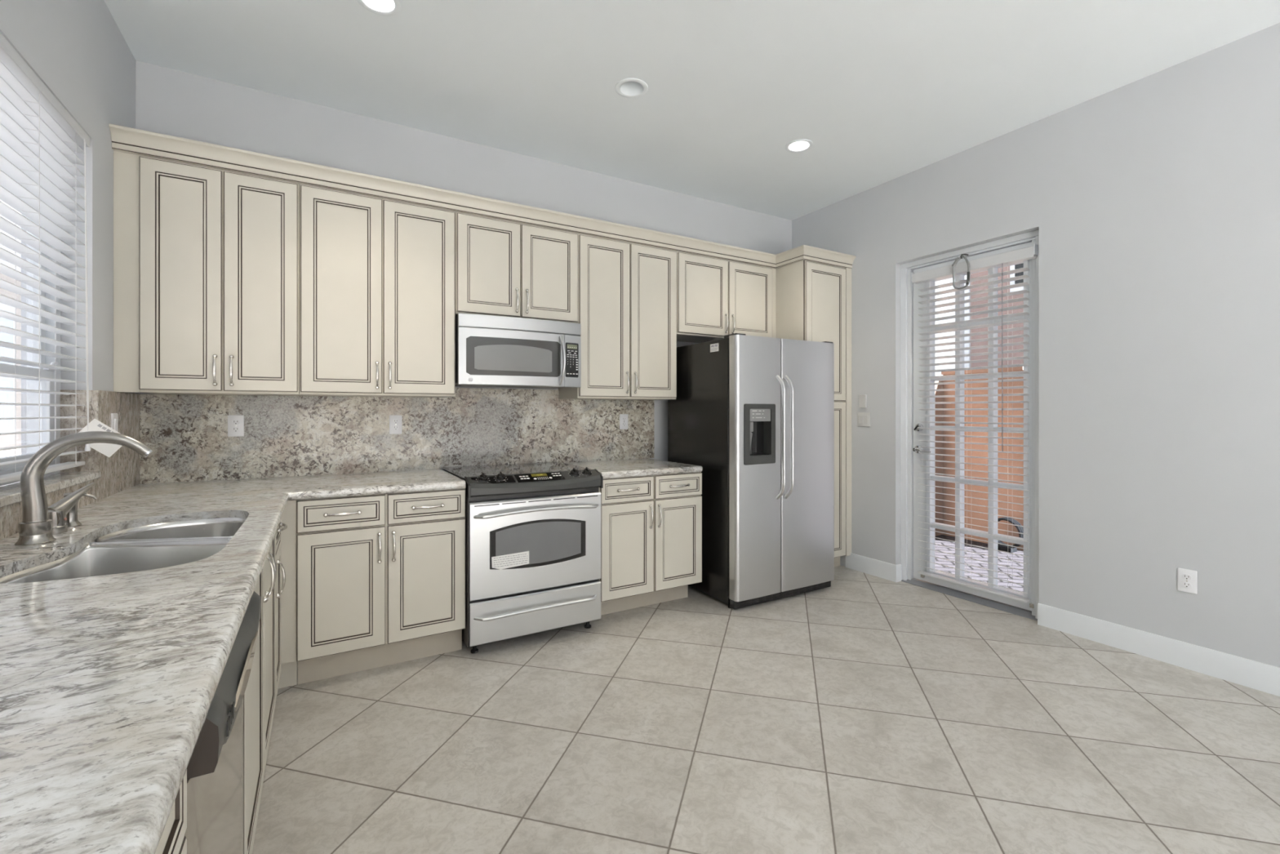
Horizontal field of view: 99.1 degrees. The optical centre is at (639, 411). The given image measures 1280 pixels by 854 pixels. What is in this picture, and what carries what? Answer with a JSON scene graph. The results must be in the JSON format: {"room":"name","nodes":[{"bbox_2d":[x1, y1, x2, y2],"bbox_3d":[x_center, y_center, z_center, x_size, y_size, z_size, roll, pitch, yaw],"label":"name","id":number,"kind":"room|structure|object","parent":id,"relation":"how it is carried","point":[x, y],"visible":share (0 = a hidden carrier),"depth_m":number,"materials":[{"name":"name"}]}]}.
{"room":"kitchen","nodes":[
{"label":"kitchen","id":0,"kind":"room"},
{"bbox_2d":[0,0,135,539],"bbox_3d":[-0.448,-0.234,-1.013,0.200,3.017,8.500,0,0,-30],"label":"wall","id":1,"kind":"structure","parent":0,"point":[77,48],"depth_m":2.19,"materials":[{"name":"paint"}]},
{"bbox_2d":[0,217,60,485],"bbox_3d":[-1.841,-0.429,1.328,0.095,1.338,1.868,0,0,-30],"label":"window","id":2,"kind":"structure","parent":1,"relation":"in","point":[31,397],"depth_m":2.07,"materials":[{"name":"white paint"}]},
{"bbox_2d":[0,478,98,539],"bbox_3d":[-1.325,0.315,0.708,0.020,0.091,3.458,0,0,-30],"label":"backsplash","id":3,"kind":"structure","parent":1,"relation":"attached to","point":[11,515],"depth_m":1.63,"materials":[{"name":"beige stone"}]},
{"bbox_2d":[0,471,100,507],"bbox_3d":[-1.760,0.255,1.371,0.118,0.028,1.858,0,0,-30],"label":"window sill","id":4,"kind":"structure","parent":1,"relation":"attached to","point":[10,494],"depth_m":1.87,"materials":[{"name":"stone"}]},
{"bbox_2d":[0,32,121,484],"bbox_3d":[-1.711,-0.442,1.407,0.190,1.308,1.843,0,0,-30],"label":"window blind","id":5,"kind":"object","parent":1,"relation":"attached to","point":[39,139],"visible":0.93,"depth_m":1.82,"materials":[{"name":"white plastic"}]},
{"bbox_2d":[97,423,114,432],"bbox_3d":[-2.119,0.078,2.174,0.065,0.057,0.001,0,0,-44],"label":"print","id":6,"kind":"object","parent":5,"relation":"attached to","point":[100,427],"depth_m":2.17},
{"bbox_2d":[60,389,139,500],"bbox_3d":[-2.383,0.138,2.431,0.110,0.446,0.600,0,0,-30],"label":"backsplash","id":7,"kind":"structure","parent":1,"relation":"attached to","point":[119,472],"depth_m":2.28,"materials":[{"name":"beige stone"}]},
{"bbox_2d":[111,413,118,431],"bbox_3d":[-2.273,0.065,2.362,0.012,0.114,0.070,0,0,-30],"label":"light switch","id":8,"kind":"object","parent":7,"relation":"attached to","point":[114,416],"visible":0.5,"depth_m":2.35,"materials":[{"name":"white plastic"}]},
{"bbox_2d":[135,60,791,483],"bbox_3d":[-0.596,-0.234,3.909,4.908,3.017,0.150,0,0,-30],"label":"wall","id":9,"kind":"structure","parent":0,"point":[169,101],"depth_m":3.38,"materials":[{"name":"paint"}]},
{"bbox_2d":[113,150,301,395],"bbox_3d":[-2.105,-0.621,2.716,0.698,1.070,0.387,0,0,-30],"label":"upper cabinet","id":10,"kind":"object","parent":9,"relation":"attached to","point":[206,260],"visible":0.98,"depth_m":2.56,"materials":[{"name":"beige paint"}]},
{"bbox_2d":[299,183,455,397],"bbox_3d":[-1.471,-0.621,3.086,0.766,1.070,0.387,0,0,-30],"label":"upper cabinet","id":11,"kind":"object","parent":9,"relation":"attached to","point":[377,276],"visible":1,"depth_m":2.93,"materials":[{"name":"beige paint"}]},
{"bbox_2d":[139,387,653,484],"bbox_3d":[-1.188,0.105,3.464,2.996,0.510,0.020,0,0,-30],"label":"backsplash","id":12,"kind":"structure","parent":9,"relation":"attached to","point":[187,434],"depth_m":3.23,"materials":[{"name":"grey stone"}]},
{"bbox_2d":[227,414,244,436],"bbox_3d":[-2.143,0.077,2.891,0.070,0.114,0.008,0,0,-30],"label":"wall outlet","id":13,"kind":"object","parent":12,"relation":"attached to","point":[235,422],"visible":1,"depth_m":2.89,"materials":[{"name":"white plastic"}]},
{"bbox_2d":[231,419,239,424],"bbox_3d":[-2.141,0.058,2.889,0.034,0.028,0.003,0,0,-30],"label":"receptacle","id":14,"kind":"object","parent":13,"relation":"attached to","point":[233,421],"depth_m":2.89,"materials":[{"name":"white plastic"}]},
{"bbox_2d":[231,426,239,431],"bbox_3d":[-2.141,0.097,2.889,0.034,0.028,0.003,0,0,-30],"label":"receptacle","id":15,"kind":"object","parent":13,"relation":"attached to","point":[233,428],"depth_m":2.89,"materials":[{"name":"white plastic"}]},
{"bbox_2d":[389,414,402,434],"bbox_3d":[-1.471,0.080,3.283,0.070,0.114,0.008,0,0,-30],"label":"wall outlet","id":16,"kind":"object","parent":12,"relation":"attached to","point":[395,420],"visible":1,"depth_m":3.28,"materials":[{"name":"white plastic"}]},
{"bbox_2d":[392,418,399,423],"bbox_3d":[-1.470,0.061,3.281,0.034,0.028,0.003,0,0,-30],"label":"receptacle","id":17,"kind":"object","parent":16,"relation":"attached to","point":[394,420],"depth_m":3.28,"materials":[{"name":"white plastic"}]},
{"bbox_2d":[392,425,399,430],"bbox_3d":[-1.470,0.100,3.281,0.034,0.028,0.003,0,0,-30],"label":"receptacle","id":18,"kind":"object","parent":16,"relation":"attached to","point":[394,427],"depth_m":3.28,"materials":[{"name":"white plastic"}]},
{"bbox_2d":[619,413,627,429],"bbox_3d":[-0.119,0.078,4.072,0.070,0.114,0.008,0,0,-30],"label":"wall outlet","id":19,"kind":"object","parent":12,"relation":"attached to","point":[623,417],"visible":1,"depth_m":4.07,"materials":[{"name":"white plastic"}]},
{"bbox_2d":[455,211,577,323],"bbox_3d":[-0.809,-0.861,3.473,0.764,0.590,0.387,0,0,-30],"label":"upper cabinet","id":20,"kind":"object","parent":9,"relation":"attached to","point":[504,268],"visible":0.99,"depth_m":3.31,"materials":[{"name":"beige paint"}]},
{"bbox_2d":[455,312,581,388],"bbox_3d":[-0.781,-0.357,3.427,0.758,0.410,0.452,0,0,-30],"label":"microwave","id":21,"kind":"object","parent":20,"relation":"attached to","point":[496,351],"visible":1,"depth_m":3.25,"materials":[{"name":"grey metal"}]},
{"bbox_2d":[558,233,676,399],"bbox_3d":[-0.144,-0.621,3.861,0.772,1.070,0.387,0,0,-30],"label":"upper cabinet","id":22,"kind":"object","parent":9,"relation":"attached to","point":[627,291],"visible":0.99,"depth_m":3.71,"materials":[{"name":"beige paint"}]},
{"bbox_2d":[676,251,775,342],"bbox_3d":[0.610,-0.857,4.301,0.972,0.598,0.387,0,0,-30],"label":"upper cabinet","id":23,"kind":"object","parent":9,"relation":"attached to","point":[717,298],"visible":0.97,"depth_m":4.12,"materials":[{"name":"beige paint"}]},
{"bbox_2d":[103,0,1279,220],"bbox_3d":[1.585,-1.843,0.174,4.908,0.200,8.900,0,0,-30],"label":"ceiling","id":24,"kind":"structure","parent":0,"point":[882,91],"depth_m":2.75,"materials":[{"name":"paint"}]},
{"bbox_2d":[356,0,400,16],"bbox_3d":[-1.110,-1.790,2.311,0.178,0.106,0.178,0,0,-30],"label":"recessed light","id":25,"kind":"object","parent":24,"relation":"in","point":[382,7],"visible":1,"depth_m":2.35,"materials":[{"name":"paint"}]},
{"bbox_2d":[615,78,648,97],"bbox_3d":[-0.045,-1.790,2.941,0.178,0.106,0.178,0,0,-30],"label":"recessed light","id":26,"kind":"object","parent":24,"relation":"in","point":[627,87],"visible":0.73,"depth_m":2.98,"materials":[{"name":"paint"}]},
{"bbox_2d":[785,138,813,152],"bbox_3d":[1.043,-1.790,3.578,0.178,0.106,0.178,0,0,-30],"label":"recessed light","id":27,"kind":"object","parent":24,"relation":"in","point":[799,145],"visible":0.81,"depth_m":3.59,"materials":[{"name":"paint"}]},
{"bbox_2d":[252,564,1279,853],"bbox_3d":[1.516,1.324,0.192,4.808,0.100,8.800,0,0,-30],"label":"floor","id":28,"kind":"structure","parent":0,"point":[863,713],"depth_m":2.08,"materials":[{"name":"tile"}]},
{"bbox_2d":[155,769,186,853],"bbox_3d":[-0.511,0.838,-0.016,0.655,0.874,1.366,0,0,-30],"label":"base cabinet","id":29,"kind":"object","parent":28,"relation":"on","point":[173,840],"visible":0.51,"depth_m":0.68,"materials":[{"name":"beige paint"}]},
{"bbox_2d":[0,468,465,853],"bbox_3d":[-0.848,0.380,1.318,1.420,0.040,4.029,0,0,-30],"label":"countertop","id":30,"kind":"structure","parent":29,"relation":"on","point":[108,683],"depth_m":0.79,"materials":[{"name":"white stone"}]},
{"bbox_2d":[63,492,97,527],"bbox_3d":[-1.770,0.307,1.716,0.087,0.105,0.052,0,0,-30],"label":"soap dispenser","id":31,"kind":"object","parent":30,"relation":"on","point":[72,521],"visible":0.38,"depth_m":1.70,"materials":[{"name":"metal"}]},
{"bbox_2d":[14,431,153,546],"bbox_3d":[-1.629,0.208,1.650,0.286,0.303,0.313,0,0,-30],"label":"kitchen faucet","id":32,"kind":"object","parent":30,"relation":"on","point":[40,521],"visible":1,"depth_m":1.50,"materials":[{"name":"metal"}]},
{"bbox_2d":[0,517,246,583],"bbox_3d":[-1.411,0.492,1.557,0.431,0.211,0.854,0,0,-30],"label":"sink","id":33,"kind":"object","parent":30,"relation":"in","point":[165,544],"visible":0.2,"depth_m":1.63,"materials":[{"name":"silver metal"}]},
{"bbox_2d":[184,591,261,853],"bbox_3d":[-0.995,0.840,0.845,0.629,0.868,0.603,0,0,-30],"label":"dishwasher","id":34,"kind":"object","parent":28,"relation":"on","point":[215,769],"visible":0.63,"depth_m":0.89,"materials":[{"name":"grey metal"}]},
{"bbox_2d":[243,533,276,853],"bbox_3d":[-1.413,0.838,1.527,0.655,0.874,0.990,0,0,-30],"label":"base cabinet","id":35,"kind":"object","parent":28,"relation":"on","point":[260,695],"visible":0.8,"depth_m":1.61,"materials":[{"name":"beige paint"}]},
{"bbox_2d":[275,520,287,699],"bbox_3d":[-1.748,0.838,2.102,0.655,0.874,0.339,0,0,-30],"label":"base cabinet","id":36,"kind":"object","parent":28,"relation":"on","point":[278,591],"visible":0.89,"depth_m":2.25,"materials":[{"name":"beige paint"}]},
{"bbox_2d":[278,488,465,688],"bbox_3d":[-1.461,0.838,2.881,0.916,0.874,0.710,0,0,-30],"label":"base cabinet","id":37,"kind":"object","parent":28,"relation":"on","point":[372,581],"visible":0.99,"depth_m":2.62,"materials":[{"name":"beige paint"}]},
{"bbox_2d":[441,461,603,653],"bbox_3d":[-0.712,0.800,3.272,0.770,0.948,0.791,0,0,-30],"label":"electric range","id":38,"kind":"object","parent":28,"relation":"on","point":[533,530],"visible":0.98,"depth_m":2.96,"materials":[{"name":"silver metal"}]},
{"bbox_2d":[598,471,702,614],"bbox_3d":[-0.073,0.838,3.691,0.754,0.874,0.710,0,0,-30],"label":"base cabinet","id":39,"kind":"object","parent":28,"relation":"on","point":[651,525],"visible":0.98,"depth_m":3.42,"materials":[{"name":"beige paint"}]},
{"bbox_2d":[564,457,702,478],"bbox_3d":[-0.075,0.380,3.700,0.750,0.040,0.694,0,0,-30],"label":"countertop","id":40,"kind":"structure","parent":39,"relation":"on","point":[612,468],"depth_m":3.54,"materials":[{"name":"white stone"}]},
{"bbox_2d":[667,333,834,608],"bbox_3d":[0.822,0.389,3.985,0.911,1.771,0.868,0,0,-30],"label":"refrigerator","id":41,"kind":"object","parent":28,"relation":"on","point":[756,413],"visible":0.98,"depth_m":3.65,"materials":[{"name":"silver metal"}]},
{"bbox_2d":[775,260,851,566],"bbox_3d":[1.324,0.059,4.566,0.527,2.430,0.650,0,0,-30],"label":"pantry cabinet","id":42,"kind":"object","parent":28,"relation":"on","point":[813,300],"visible":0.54,"depth_m":4.34,"materials":[{"name":"beige paint"}]},
{"bbox_2d":[108,123,856,268],"bbox_3d":[-0.298,-1.203,3.399,4.506,0.093,0.355,0,0,-30],"label":"crown molding","id":43,"kind":"structure","parent":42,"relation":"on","point":[124,139],"depth_m":3.03,"materials":[{"name":"beige paint"}]},
{"bbox_2d":[791,22,1279,667],"bbox_3d":[3.618,-0.234,1.361,0.200,3.017,8.500,0,0,-30],"label":"wall","id":44,"kind":"structure","parent":0,"point":[1153,201],"depth_m":2.87,"materials":[{"name":"paint"}]},
{"bbox_2d":[859,394,866,407],"bbox_3d":[1.765,-0.080,4.318,0.018,0.104,0.060,0,0,-30],"label":"wall control plate","id":45,"kind":"object","parent":44,"relation":"attached to","point":[863,397],"visible":1,"depth_m":4.30,"materials":[{"name":"white plastic"}]},
{"bbox_2d":[857,412,870,426],"bbox_3d":[1.769,0.066,4.317,0.011,0.114,0.116,0,0,-30],"label":"light switch","id":46,"kind":"object","parent":44,"relation":"attached to","point":[863,418],"visible":1,"depth_m":4.32,"materials":[{"name":"white plastic"}]},
{"bbox_2d":[845,552,902,582],"bbox_3d":[1.824,1.212,4.276,0.069,0.126,0.456,0,0,-30],"label":"baseboard","id":47,"kind":"structure","parent":44,"relation":"attached to","point":[878,568],"depth_m":4.22,"materials":[{"name":"white paint"}]},
{"bbox_2d":[900,229,1039,621],"bbox_3d":[2.229,0.084,3.719,0.120,2.381,0.943,0,0,-30],"label":"door","id":48,"kind":"structure","parent":44,"relation":"in","point":[910,463],"depth_m":3.77,"materials":[{"name":"white paint"}]},
{"bbox_2d":[951,253,969,289],"bbox_3d":[2.178,-0.941,3.682,0.071,0.240,0.120,0,0,-30],"label":"hook","id":49,"kind":"object","parent":48,"relation":"hanging from","point":[957,259],"visible":1,"depth_m":3.66,"materials":[{"name":"grey metal"}]},
{"bbox_2d":[911,244,1037,602],"bbox_3d":[2.215,0.081,3.663,0.080,2.190,0.800,0,0,-30],"label":"door blind","id":50,"kind":"object","parent":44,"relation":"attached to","point":[1030,252],"visible":1,"depth_m":3.61,"materials":[{"name":"white plastic"}]},
{"bbox_2d":[1037,603,1279,696],"bbox_3d":[3.194,1.212,1.875,0.014,0.126,3.215,0,0,-30],"label":"baseboard","id":51,"kind":"structure","parent":44,"relation":"attached to","point":[1260,676],"depth_m":2.76,"materials":[{"name":"white paint"}]},
{"bbox_2d":[1177,567,1196,594],"bbox_3d":[2.713,0.841,2.704,0.008,0.114,0.070,0,0,-30],"label":"wall outlet","id":52,"kind":"object","parent":44,"relation":"attached to","point":[1186,579],"visible":1,"depth_m":2.70,"materials":[{"name":"white plastic"}]},
{"bbox_2d":[1182,573,1191,580],"bbox_3d":[2.711,0.822,2.703,0.003,0.028,0.034,0,0,-30],"label":"receptacle","id":53,"kind":"object","parent":52,"relation":"attached to","point":[1184,576],"depth_m":2.70,"materials":[{"name":"white plastic"}]},
{"bbox_2d":[1182,582,1191,587],"bbox_3d":[2.711,0.861,2.703,0.003,0.028,0.034,0,0,-30],"label":"receptacle","id":54,"kind":"object","parent":52,"relation":"attached to","point":[1184,584],"depth_m":2.70,"materials":[{"name":"white plastic"}]},
{"label":"outside","id":55,"kind":"structure","parent":0,"visible":0},
{"bbox_2d":[934,534,1023,591],"bbox_3d":[7.445,1.347,6.201,11.292,0.095,20.000,0,0,-30],"label":"floor","id":56,"kind":"structure","parent":55,"point":[943,542],"depth_m":4.70,"materials":[{"name":"brick"}]},
{"bbox_2d":[934,380,942,536],"bbox_3d":[2.753,0.479,5.563,1.360,1.650,0.130,0,0,-30],"label":"wall","id":57,"kind":"structure","parent":56,"relation":"on","point":[937,515],"depth_m":5.70,"materials":[{"name":"paint"}]},
{"bbox_2d":[941,366,1023,550],"bbox_3d":[3.450,0.439,5.449,0.210,1.730,0.770,0,0,-30],"label":"wall","id":58,"kind":"structure","parent":56,"relation":"on","point":[1006,420],"depth_m":5.40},
{"bbox_2d":[964,262,1023,367],"bbox_3d":[9.745,-1.411,7.509,4.600,5.430,8.340,0,0,-30],"label":"house","id":59,"kind":"structure","parent":56,"relation":"on","point":[1020,265],"depth_m":9.50,"materials":[{"name":"ceramic"}]},
{"bbox_2d":[997,516,1023,552],"bbox_3d":[3.418,1.146,5.089,0.130,0.306,0.284,0,0,-30],"label":"garden hose","id":60,"kind":"object","parent":56,"relation":"on","point":[1020,529],"visible":0.57,"depth_m":5.03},
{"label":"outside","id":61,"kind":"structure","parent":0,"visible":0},
{"bbox_3d":[-29.947,1.414,9.844,39.800,0.120,80.000,0,0,-30],"label":"floor","id":62,"kind":"structure","parent":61,"visible":0},
{"bbox_2d":[0,200,21,486],"bbox_3d":[-12.628,-0.886,9.534,5.800,4.480,38.400,0,0,-30],"label":"house","id":63,"kind":"structure","parent":62,"relation":"on","point":[6,411],"depth_m":9.18,"materials":[{"name":"beige paint"}]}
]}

